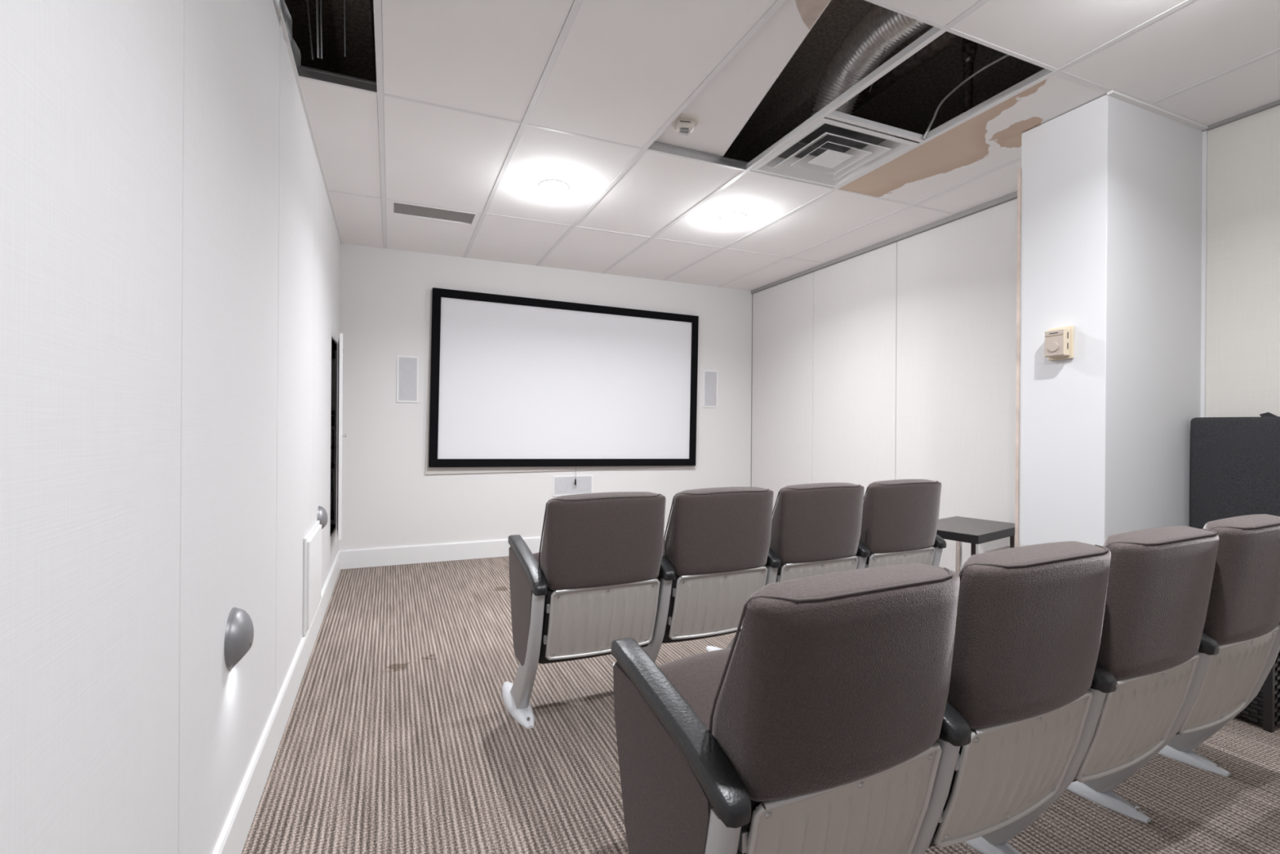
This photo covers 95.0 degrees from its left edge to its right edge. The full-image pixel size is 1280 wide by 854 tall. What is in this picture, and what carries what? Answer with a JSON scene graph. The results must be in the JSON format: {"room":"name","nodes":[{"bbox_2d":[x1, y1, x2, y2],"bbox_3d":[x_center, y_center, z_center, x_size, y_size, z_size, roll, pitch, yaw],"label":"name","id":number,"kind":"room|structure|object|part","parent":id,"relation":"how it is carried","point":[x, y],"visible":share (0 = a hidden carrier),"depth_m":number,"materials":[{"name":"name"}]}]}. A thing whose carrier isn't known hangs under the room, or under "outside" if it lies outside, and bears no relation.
{"room":"screening room","nodes":[
{"label":"screening room","id":0,"kind":"room"},
{"bbox_2d":[0,0,340,853],"bbox_3d":[-0.976,-0.158,1.235,0.120,2.483,7.100,0,0,-23],"label":"wall","id":1,"kind":"structure","parent":0,"point":[170,243],"depth_m":0.94,"materials":[{"name":"paint"}]},
{"bbox_3d":[-0.655,-0.148,0.621,0.010,2.468,0.997,0,0,-23],"label":"wall panel","id":2,"kind":"part","parent":1,"relation":"part of","materials":[{"name":"paint"}]},
{"bbox_3d":[-1.047,-0.151,1.542,0.010,2.468,0.997,0,0,-23],"label":"wall panel","id":3,"kind":"part","parent":1,"relation":"part of","materials":[{"name":"paint"}]},
{"bbox_2d":[224,607,253,669],"bbox_3d":[-0.984,0.519,1.451,0.044,0.146,0.146,0,0,-23],"label":"step light","id":4,"kind":"object","parent":1,"relation":"attached to","point":[239,630],"visible":1,"depth_m":1.41,"materials":[{"name":"grey metal"}]},
{"bbox_2d":[212,550,340,853],"bbox_3d":[-0.903,1.013,1.215,0.014,0.142,7.000,0,0,-23],"label":"baseboard","id":5,"kind":"structure","parent":1,"relation":"attached to","point":[232,839],"depth_m":1.84,"materials":[{"name":"white paint"}]},
{"bbox_2d":[274,0,301,67],"bbox_3d":[-1.147,-1.393,1.851,0.045,0.091,1.000,0,0,-23],"label":"plastic sheet","id":6,"kind":"object","parent":1,"relation":"hanging from","point":[281,4],"visible":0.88,"depth_m":2.06,"materials":[{"name":"white plastic"}]},
{"bbox_3d":[-1.434,-0.154,2.453,0.010,2.468,0.977,0,0,-23],"label":"wall panel","id":7,"kind":"part","parent":1,"relation":"part of","materials":[{"name":"paint"}]},
{"bbox_2d":[273,0,342,244],"bbox_3d":[-0.886,-1.375,1.215,0.014,0.006,7.000,0,0,-23],"label":"trim","id":8,"kind":"structure","parent":1,"relation":"attached to","point":[282,20],"depth_m":2.51,"materials":[{"name":"white metal"}]},
{"bbox_2d":[302,520,321,635],"bbox_3d":[-1.601,0.716,2.873,0.024,0.437,0.540,0,0,-23],"label":"access panel","id":9,"kind":"object","parent":1,"relation":"attached to","point":[312,561],"visible":1,"depth_m":2.73,"materials":[{"name":"white plastic"}]},
{"bbox_3d":[-1.812,-0.157,3.341,0.010,2.468,0.947,0,0,-23],"label":"wall panel","id":10,"kind":"part","parent":1,"relation":"part of","materials":[{"name":"paint"}]},
{"bbox_2d":[316,506,328,528],"bbox_3d":[-1.721,0.500,3.186,0.044,0.146,0.146,0,0,-23],"label":"step light","id":11,"kind":"object","parent":1,"relation":"attached to","point":[322,517],"visible":0.89,"depth_m":3.14,"materials":[{"name":"grey metal"}]},
{"bbox_2d":[330,338,335,533],"bbox_3d":[-2.336,0.061,3.906,0.510,1.345,0.490,0,0,-23],"label":"wall niche","id":12,"kind":"object","parent":1,"relation":"attached to","point":[332,341],"visible":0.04,"depth_m":4.18,"materials":[{"name":"black"}]},
{"bbox_2d":[330,349,336,524],"bbox_3d":[-2.283,0.069,3.935,0.392,1.290,0.432,0,0,-23],"label":"equipment rack","id":13,"kind":"object","parent":12,"relation":"in","point":[333,351],"visible":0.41,"depth_m":4.18,"materials":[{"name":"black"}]},
{"bbox_3d":[-2.137,-0.159,4.104,0.010,2.468,0.707,0,0,-23],"label":"wall panel","id":14,"kind":"part","parent":1,"relation":"part of","materials":[{"name":"paint"}]},
{"bbox_2d":[337,333,346,540],"bbox_3d":[-2.048,0.063,4.026,0.045,1.345,0.462,0,0,-28],"label":"door","id":15,"kind":"structure","parent":1,"relation":"in","point":[340,350],"depth_m":3.82,"materials":[{"name":"white paint"}]},
{"bbox_3d":[-2.059,0.063,4.020,0.020,1.345,0.462,0,0,-28],"label":"door","id":16,"kind":"part","parent":15,"relation":"part of","materials":[{"name":"white paint"}]},
{"bbox_2d":[338,243,751,550],"bbox_3d":[-0.590,-0.156,5.213,3.944,2.483,0.120,0,0,-23],"label":"wall","id":17,"kind":"structure","parent":0,"point":[388,498],"depth_m":4.75,"materials":[{"name":"white paint"}]},
{"bbox_2d":[396,355,418,402],"bbox_3d":[-1.828,-0.376,4.617,0.160,0.366,0.006,0,0,-23],"label":"wall speaker","id":18,"kind":"object","parent":17,"relation":"attached to","point":[407,366],"visible":1,"depth_m":4.62,"materials":[{"name":"white plastic"}]},
{"bbox_2d":[340,528,667,568],"bbox_3d":[-0.575,1.015,5.150,3.670,0.142,0.014,0,0,-23],"label":"baseboard","id":19,"kind":"structure","parent":17,"relation":"attached to","point":[419,553],"depth_m":4.67,"materials":[{"name":"white paint"}]},
{"bbox_2d":[425,290,694,474],"bbox_3d":[-0.587,-0.347,5.142,2.429,1.465,0.012,0,0,-23],"label":"board","id":20,"kind":"object","parent":17,"relation":"attached to","point":[428,470],"visible":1,"depth_m":4.82,"materials":[{"name":"grey"}]},
{"bbox_2d":[428,287,698,466],"bbox_3d":[-0.562,-0.368,5.126,2.395,1.425,0.032,1,0,-23],"label":"projection screen","id":21,"kind":"object","parent":20,"relation":"attached to","point":[516,381],"visible":1,"depth_m":5.06,"materials":[{"name":"white projection screen fabric"},{"name":"black velvet"}]},
{"bbox_2d":[552,475,593,496],"bbox_3d":[-0.587,0.514,5.148,0.367,0.176,0.006,0,0,-23],"label":"wall speaker","id":22,"kind":"object","parent":17,"relation":"attached to","point":[562,485],"visible":0.98,"depth_m":5.14,"materials":[{"name":"white plastic"}]},
{"bbox_2d":[702,369,718,407],"bbox_3d":[0.683,-0.369,5.685,0.162,0.360,0.006,0,0,-23],"label":"wall speaker","id":23,"kind":"object","parent":17,"relation":"attached to","point":[709,377],"visible":1,"depth_m":5.68,"materials":[{"name":"white plastic"}]},
{"bbox_2d":[751,293,752,486],"bbox_3d":[1.117,-0.117,5.871,0.006,2.430,0.006,0,0,-23],"label":"trim","id":24,"kind":"structure","parent":17,"relation":"attached to","point":[752,294],"depth_m":5.87,"materials":[{"name":"grey"}]},
{"bbox_2d":[284,0,1044,162],"bbox_3d":[0.906,-1.993,1.975,4.500,0.220,7.200,0,0,-23],"label":"ceiling opening","id":25,"kind":"object","parent":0,"point":[911,104],"depth_m":3.29,"materials":[{"name":"black"}]},
{"bbox_2d":[306,0,345,59],"bbox_3d":[-1.149,-1.721,2.101,0.165,0.604,0.444,0,0,-23],"label":"wires","id":26,"kind":"object","parent":25,"relation":"hanging from","point":[317,1],"visible":1,"depth_m":2.23,"materials":[{"name":"grey"}]},
{"bbox_2d":[850,31,962,114],"bbox_3d":[1.432,-1.722,2.472,0.150,0.090,3.503,0,0,-23],"label":"pipe","id":27,"kind":"object","parent":25,"relation":"hanging from","point":[947,39],"visible":0.36,"depth_m":2.75,"materials":[{"name":"black metal"}]},
{"bbox_2d":[960,37,977,112],"bbox_3d":[1.567,-1.752,2.793,0.068,0.481,0.068,0,0,-23],"label":"drain pipe","id":28,"kind":"object","parent":25,"relation":"attached to","point":[968,51],"visible":0.51,"depth_m":2.78,"materials":[{"name":"black metal"}]},
{"bbox_2d":[241,555,1279,853],"bbox_3d":[0.884,1.127,1.976,4.100,0.060,7.200,0,0,-23],"label":"floor","id":29,"kind":"structure","parent":0,"point":[400,735],"depth_m":1.90,"materials":[{"name":"carpet"}]},
{"bbox_2d":[502,491,666,728],"bbox_3d":[-0.243,0.662,2.307,0.525,0.853,0.585,0,0,-25],"label":"chair","id":30,"kind":"object","parent":29,"relation":"on","point":[593,583],"visible":0.91,"depth_m":2.10,"materials":[{"name":"fabric"}]},
{"bbox_3d":[-0.434,0.679,2.206,0.042,0.407,0.370,0,0,-25],"label":"panel","id":31,"kind":"part","parent":30,"relation":"part of","materials":[{"name":"grey fabric"}]},
{"bbox_3d":[-0.429,0.828,2.193,0.048,0.511,0.418,0,0,-25],"label":"leg","id":32,"kind":"part","parent":30,"relation":"part of","materials":[{"name":"silver metal"}]},
{"bbox_3d":[-0.423,0.505,2.185,0.052,0.140,0.426,0,0,-25],"label":"armrest","id":33,"kind":"part","parent":30,"relation":"part of","materials":[{"name":"black plastic"}]},
{"bbox_2d":[532,551,541,568],"bbox_3d":[-0.249,0.693,2.397,0.426,0.356,0.348,0,0,-25],"label":"seat cushion","id":34,"kind":"object","parent":30,"relation":"on","point":[536,554],"depth_m":2.41,"materials":[{"name":"fabric"}]},
{"bbox_3d":[-0.127,0.404,2.140,0.454,0.336,0.186,0,0,-25],"label":"backrest","id":35,"kind":"part","parent":30,"relation":"part of","materials":[{"name":"fabric"}]},
{"bbox_3d":[-0.129,0.700,2.147,0.412,0.264,0.091,0,0,-25],"label":"panel","id":36,"kind":"part","parent":30,"relation":"part of","materials":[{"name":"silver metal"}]},
{"bbox_2d":[613,486,773,666],"bbox_3d":[0.208,0.665,2.518,0.525,0.853,0.585,0,0,-25],"label":"chair","id":37,"kind":"object","parent":29,"relation":"on","point":[716,545],"visible":0.76,"depth_m":2.29,"materials":[{"name":"black fabric"}]},
{"bbox_3d":[0.021,0.831,2.404,0.048,0.511,0.418,0,0,-25],"label":"leg","id":38,"kind":"part","parent":37,"relation":"part of","materials":[{"name":"silver metal"}]},
{"bbox_3d":[0.028,0.508,2.396,0.052,0.140,0.426,0,0,-25],"label":"armrest","id":39,"kind":"part","parent":37,"relation":"part of","materials":[{"name":"black plastic"}]},
{"bbox_3d":[0.322,0.703,2.357,0.412,0.264,0.091,0,0,-25],"label":"panel","id":40,"kind":"part","parent":37,"relation":"part of","materials":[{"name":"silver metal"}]},
{"bbox_3d":[0.324,0.408,2.351,0.454,0.336,0.186,0,0,-25],"label":"backrest","id":41,"kind":"part","parent":37,"relation":"part of","materials":[{"name":"fabric"}]},
{"bbox_2d":[706,482,864,651],"bbox_3d":[0.659,0.668,2.728,0.525,0.853,0.585,0,0,-25],"label":"chair","id":42,"kind":"object","parent":29,"relation":"on","point":[816,527],"visible":0.35,"depth_m":2.48,"materials":[{"name":"black fabric"}]},
{"bbox_3d":[0.472,0.834,2.614,0.048,0.511,0.418,0,0,-25],"label":"leg","id":43,"kind":"part","parent":42,"relation":"part of","materials":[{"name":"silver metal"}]},
{"bbox_3d":[0.478,0.511,2.606,0.052,0.140,0.426,0,0,-25],"label":"armrest","id":44,"kind":"part","parent":42,"relation":"part of","materials":[{"name":"black plastic"}]},
{"bbox_3d":[0.775,0.411,2.561,0.454,0.336,0.186,0,0,-25],"label":"backrest","id":45,"kind":"part","parent":42,"relation":"part of","materials":[{"name":"fabric"}]},
{"bbox_3d":[0.773,0.706,2.567,0.412,0.264,0.091,0,0,-25],"label":"panel","id":46,"kind":"part","parent":42,"relation":"part of","materials":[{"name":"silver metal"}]},
{"bbox_2d":[611,563,959,853],"bbox_3d":[0.231,0.666,1.163,0.525,0.853,0.585,0,0,-26],"label":"chair","id":47,"kind":"object","parent":29,"relation":"on","point":[817,732],"visible":1,"depth_m":0.93,"materials":[{"name":"black fabric"}]},
{"bbox_3d":[0.041,0.683,1.057,0.042,0.407,0.370,0,0,-26],"label":"panel","id":48,"kind":"part","parent":47,"relation":"part of","materials":[{"name":"grey fabric"}]},
{"bbox_3d":[0.053,0.508,1.037,0.052,0.140,0.426,0,0,-26],"label":"armrest","id":49,"kind":"part","parent":47,"relation":"part of","materials":[{"name":"black plastic"}]},
{"bbox_2d":[658,647,735,735],"bbox_3d":[0.222,0.697,1.253,0.426,0.356,0.348,0,0,-26],"label":"seat cushion","id":50,"kind":"object","parent":47,"relation":"on","point":[697,677],"depth_m":1.28,"materials":[{"name":"fabric"}]},
{"bbox_3d":[0.047,0.832,1.044,0.048,0.511,0.418,0,0,-26],"label":"leg","id":51,"kind":"part","parent":47,"relation":"part of","materials":[{"name":"silver metal"}]},
{"bbox_3d":[0.351,0.408,0.999,0.454,0.336,0.186,0,0,-26],"label":"backrest","id":52,"kind":"part","parent":47,"relation":"part of","materials":[{"name":"fabric"}]},
{"bbox_3d":[0.348,0.703,1.005,0.412,0.264,0.091,0,0,-26],"label":"panel","id":53,"kind":"part","parent":47,"relation":"part of","materials":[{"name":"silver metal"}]},
{"bbox_2d":[854,479,946,568],"bbox_3d":[1.140,0.672,2.952,0.590,0.853,0.585,0,0,-25],"label":"chair","id":54,"kind":"object","parent":29,"relation":"on","point":[900,517],"visible":0.37,"depth_m":2.69,"materials":[{"name":"black"}]},
{"bbox_3d":[0.923,0.838,2.824,0.048,0.511,0.418,0,0,-25],"label":"leg","id":55,"kind":"part","parent":54,"relation":"part of","materials":[{"name":"silver metal"}]},
{"bbox_3d":[0.929,0.514,2.816,0.052,0.140,0.426,0,0,-25],"label":"armrest","id":56,"kind":"part","parent":54,"relation":"part of","materials":[{"name":"black"}]},
{"bbox_3d":[1.224,0.709,2.777,0.412,0.264,0.091,0,0,-25],"label":"panel","id":57,"kind":"part","parent":54,"relation":"part of","materials":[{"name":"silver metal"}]},
{"bbox_3d":[1.375,0.841,3.034,0.048,0.511,0.418,0,0,-25],"label":"leg","id":58,"kind":"part","parent":54,"relation":"part of","materials":[{"name":"silver metal"}]},
{"bbox_3d":[1.380,0.517,3.026,0.052,0.140,0.426,0,0,-25],"label":"armrest","id":59,"kind":"part","parent":54,"relation":"part of","materials":[{"name":"black plastic"}]},
{"bbox_2d":[936,515,1014,574],"bbox_3d":[1.817,0.824,3.270,0.580,0.558,0.380,0,0,-36],"label":"side table","id":60,"kind":"object","parent":29,"relation":"on","point":[975,531],"visible":0.41,"depth_m":3.15,"materials":[{"name":"black wood"}]},
{"bbox_3d":[1.917,0.847,3.527,0.026,0.513,0.026,0,0,-36],"label":"leg","id":61,"kind":"part","parent":60,"relation":"part of","materials":[{"name":"silver metal"}]},
{"bbox_3d":[1.718,0.846,3.014,0.026,0.513,0.026,0,0,-36],"label":"leg","id":62,"kind":"part","parent":60,"relation":"part of","materials":[{"name":"silver metal"}]},
{"bbox_3d":[2.092,0.849,3.290,0.026,0.513,0.026,0,0,-36],"label":"leg","id":63,"kind":"part","parent":60,"relation":"part of","materials":[{"name":"silver metal"}]},
{"bbox_2d":[911,541,1111,853],"bbox_3d":[0.676,0.669,1.384,0.525,0.853,0.585,0,0,-26],"label":"chair","id":64,"kind":"object","parent":29,"relation":"on","point":[1029,620],"visible":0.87,"depth_m":1.14,"materials":[{"name":"black fabric"}]},
{"bbox_3d":[0.492,0.835,1.266,0.048,0.511,0.418,0,0,-26],"label":"leg","id":65,"kind":"part","parent":64,"relation":"part of","materials":[{"name":"silver metal"}]},
{"bbox_3d":[0.498,0.511,1.258,0.052,0.140,0.426,0,0,-26],"label":"armrest","id":66,"kind":"part","parent":64,"relation":"part of","materials":[{"name":"black plastic"}]},
{"bbox_3d":[0.794,0.706,1.226,0.412,0.264,0.091,0,0,-26],"label":"panel","id":67,"kind":"part","parent":64,"relation":"part of","materials":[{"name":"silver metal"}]},
{"bbox_3d":[0.796,0.411,1.220,0.454,0.336,0.186,0,0,-26],"label":"backrest","id":68,"kind":"part","parent":64,"relation":"part of","materials":[{"name":"fabric"}]},
{"bbox_2d":[963,525,1219,853],"bbox_3d":[1.122,0.672,1.606,0.525,0.853,0.585,0,0,-26],"label":"chair","id":69,"kind":"object","parent":29,"relation":"on","point":[1160,580],"visible":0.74,"depth_m":1.36,"materials":[{"name":"black fabric"}]},
{"bbox_3d":[0.938,0.838,1.487,0.048,0.511,0.418,0,0,-26],"label":"leg","id":70,"kind":"part","parent":69,"relation":"part of","materials":[{"name":"silver metal"}]},
{"bbox_3d":[0.944,0.514,1.479,0.052,0.140,0.426,0,0,-26],"label":"armrest","id":71,"kind":"part","parent":69,"relation":"part of","materials":[{"name":"black plastic"}]},
{"bbox_3d":[1.240,0.710,1.448,0.412,0.264,0.091,0,0,-26],"label":"panel","id":72,"kind":"part","parent":69,"relation":"part of","materials":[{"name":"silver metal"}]},
{"bbox_3d":[1.242,0.414,1.442,0.454,0.336,0.186,0,0,-26],"label":"backrest","id":73,"kind":"part","parent":69,"relation":"part of","materials":[{"name":"fabric"}]},
{"bbox_2d":[1066,514,1279,822],"bbox_3d":[1.597,0.675,1.841,0.590,0.853,0.585,0,0,-26],"label":"chair","id":74,"kind":"object","parent":29,"relation":"on","point":[1239,646],"visible":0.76,"depth_m":1.59,"materials":[{"name":"black fabric"}]},
{"bbox_3d":[1.384,0.841,1.708,0.048,0.511,0.418,0,0,-26],"label":"leg","id":75,"kind":"part","parent":74,"relation":"part of","materials":[{"name":"silver metal"}]},
{"bbox_3d":[1.390,0.517,1.701,0.052,0.140,0.426,0,0,-26],"label":"armrest","id":76,"kind":"part","parent":74,"relation":"part of","materials":[{"name":"black plastic"}]},
{"bbox_3d":[1.829,0.844,1.930,0.048,0.511,0.418,0,0,-26],"label":"leg","id":77,"kind":"part","parent":74,"relation":"part of","materials":[{"name":"silver metal"}]},
{"bbox_3d":[1.685,0.713,1.669,0.412,0.264,0.091,0,0,-26],"label":"panel","id":78,"kind":"part","parent":74,"relation":"part of","materials":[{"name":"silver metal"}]},
{"bbox_3d":[1.688,0.417,1.663,0.454,0.336,0.186,0,0,-26],"label":"backrest","id":79,"kind":"part","parent":74,"relation":"part of","materials":[{"name":"fabric"}]},
{"bbox_2d":[1189,412,1279,732],"bbox_3d":[2.418,0.524,2.375,0.436,1.168,0.398,0,0,-23],"label":"cabinet","id":80,"kind":"object","parent":29,"relation":"on","point":[1235,461],"visible":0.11,"depth_m":2.43,"materials":[{"name":"black fabric"}]},
{"bbox_2d":[1189,416,1279,528],"bbox_3d":[2.558,0.309,2.434,0.132,0.700,0.398,0,0,-23],"label":"cushion","id":81,"kind":"object","parent":80,"relation":"on","point":[1235,461],"depth_m":2.45,"materials":[{"name":"grey fabric"}]},
{"bbox_3d":[2.293,0.887,2.138,0.026,0.440,0.026,0,0,-23],"label":"corner post","id":82,"kind":"part","parent":80,"relation":"part of","materials":[{"name":"black wicker"}]},
{"bbox_2d":[296,0,1279,290],"bbox_3d":[0.833,-1.387,1.946,3.749,0.046,7.000,0,0,-23],"label":"ceiling","id":83,"kind":"structure","parent":0,"point":[482,103],"depth_m":2.61,"materials":[{"name":"white tile"}]},
{"bbox_2d":[393,202,475,224],"bbox_3d":[-1.332,-1.386,3.805,0.496,0.012,0.220,0,0,-23],"label":"ceiling vent","id":84,"kind":"object","parent":83,"relation":"in","point":[402,209],"visible":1,"depth_m":3.82,"materials":[{"name":"white metal"}]},
{"bbox_2d":[537,178,569,194],"bbox_3d":[-0.490,-1.358,3.339,0.176,0.033,0.176,0,0,-23],"label":"recessed light","id":85,"kind":"object","parent":83,"relation":"in","point":[553,186],"visible":1,"depth_m":3.30,"materials":[{"name":"white glass"}]},
{"bbox_2d":[654,0,831,156],"bbox_3d":[0.241,-1.424,2.447,0.600,0.015,1.210,0,0,-10],"label":"tile","id":86,"kind":"structure","parent":83,"relation":"on","point":[725,105],"depth_m":2.41,"materials":[{"name":"paint"}]},
{"bbox_2d":[671,112,699,135],"bbox_3d":[0.206,-1.389,2.717,0.136,0.058,0.136,0,0,-10],"label":"smoke detector","id":87,"kind":"object","parent":86,"relation":"attached to","point":[685,123],"visible":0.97,"depth_m":2.69,"materials":[{"name":"beige plastic"}]},
{"bbox_3d":[0.206,-1.413,2.717,0.136,0.010,0.136,0,0,-10],"label":"mounting plate","id":88,"kind":"part","parent":87,"relation":"part of","materials":[{"name":"beige plastic"}]},
{"bbox_2d":[751,117,918,188],"bbox_3d":[0.964,-1.389,2.968,0.571,0.073,0.571,0,0,-23],"label":"ceiling vent","id":89,"kind":"object","parent":83,"relation":"in","point":[831,153],"visible":0.97,"depth_m":2.96,"materials":[{"name":"white plastic"}]},
{"bbox_3d":[0.964,-1.355,2.968,0.156,0.004,0.156,0,0,-23],"label":"plate","id":90,"kind":"part","parent":89,"relation":"part of","materials":[{"name":"white plastic"}]},
{"bbox_2d":[810,4,928,115],"bbox_3d":[1.302,-1.649,2.186,0.238,0.450,1.883,0,0,-25],"label":"flexible duct","id":91,"kind":"object","parent":89,"relation":"attached to","point":[860,54],"visible":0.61,"depth_m":2.65,"materials":[{"name":"metal"}]},
{"bbox_2d":[869,46,885,92],"bbox_3d":[1.046,-1.575,2.585,0.067,0.181,0.003,0,0,28],"label":"wire","id":92,"kind":"object","parent":91,"relation":"hanging from","point":[885,46],"visible":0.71,"depth_m":2.58,"materials":[{"name":"grey"}]},
{"bbox_2d":[922,54,1008,139],"bbox_3d":[1.672,-1.496,2.406,0.095,0.270,1.000,0,0,-36],"label":"cable","id":93,"kind":"object","parent":83,"relation":"attached to","point":[1006,55],"visible":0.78,"depth_m":2.71,"materials":[{"name":"white plastic"}]},
{"bbox_2d":[751,198,1017,571],"bbox_3d":[1.810,-0.117,4.430,0.140,2.440,3.400,0,0,-23],"label":"wall","id":94,"kind":"structure","parent":0,"point":[897,360],"depth_m":4.14,"materials":[{"name":"paint"}]},
{"bbox_3d":[1.305,-0.116,5.454,0.012,2.430,0.917,0,0,-23],"label":"wall panel","id":95,"kind":"part","parent":94,"relation":"part of","materials":[{"name":"paint"}]},
{"bbox_3d":[1.661,-0.113,4.616,0.012,2.430,0.897,0,0,-23],"label":"wall panel","id":96,"kind":"part","parent":94,"relation":"part of","materials":[{"name":"paint"}]},
{"bbox_2d":[751,191,1017,293],"bbox_3d":[1.754,-1.345,4.402,0.040,0.030,3.200,0,0,-23],"label":"trim","id":97,"kind":"structure","parent":94,"relation":"attached to","point":[1012,196],"depth_m":4.14,"materials":[{"name":"grey metal"}]},
{"bbox_3d":[2.013,-0.111,3.788,0.012,2.430,0.897,0,0,-23],"label":"wall panel","id":98,"kind":"part","parent":94,"relation":"part of","materials":[{"name":"paint"}]},
{"bbox_2d":[1018,94,1202,546],"bbox_3d":[2.200,-0.123,2.708,0.819,2.459,0.355,0,0,-23],"label":"wall column","id":99,"kind":"structure","parent":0,"point":[1112,188],"depth_m":2.52,"materials":[{"name":"white paint"}]},
{"bbox_2d":[1014,168,1021,546],"bbox_3d":[1.754,-0.047,2.719,0.016,2.300,0.014,0,0,-23],"label":"trim","id":100,"kind":"structure","parent":99,"relation":"attached to","point":[1019,171],"depth_m":2.71,"materials":[{"name":"paint"}]},
{"bbox_2d":[1044,325,1074,360],"bbox_3d":[1.800,-0.362,2.529,0.061,0.140,0.100,0,0,-23],"label":"thermostat","id":101,"kind":"object","parent":99,"relation":"attached to","point":[1059,341],"visible":1,"depth_m":2.50,"materials":[{"name":"beige plastic"}]},
{"bbox_3d":[1.779,-0.404,2.519,0.004,0.022,0.076,0,0,-23],"label":"plate","id":102,"kind":"part","parent":101,"relation":"part of","materials":[{"name":"beige plastic"}]},
{"bbox_3d":[1.778,-0.347,2.519,0.004,0.081,0.076,0,0,-23],"label":"plate","id":103,"kind":"part","parent":101,"relation":"part of","materials":[{"name":"beige plastic"}]},
{"bbox_2d":[1106,89,1208,130],"bbox_3d":[2.225,-1.350,2.509,0.705,0.010,0.022,0,0,-23],"label":"trim","id":104,"kind":"structure","parent":99,"relation":"attached to","point":[1113,94],"depth_m":2.49,"materials":[{"name":"white metal"}]},
{"bbox_2d":[1205,105,1279,417],"bbox_3d":[3.298,-0.127,1.096,0.140,2.483,3.500,0,0,-23],"label":"wall","id":105,"kind":"structure","parent":0,"point":[1242,376],"depth_m":2.54,"materials":[{"name":"beige paint"}]},
{"bbox_2d":[1200,130,1208,417],"bbox_3d":[2.552,-0.121,2.657,0.012,2.459,0.014,0,0,-23],"label":"trim","id":106,"kind":"structure","parent":105,"relation":"attached to","point":[1205,134],"depth_m":2.65,"materials":[{"name":"white paint"}]},
{"bbox_2d":[1201,99,1279,131],"bbox_3d":[3.245,-1.341,1.062,0.040,0.015,3.485,0,0,-23],"label":"trim","id":107,"kind":"structure","parent":105,"relation":"attached to","point":[1277,103],"depth_m":2.53,"materials":[{"name":"grey"}]}
]}

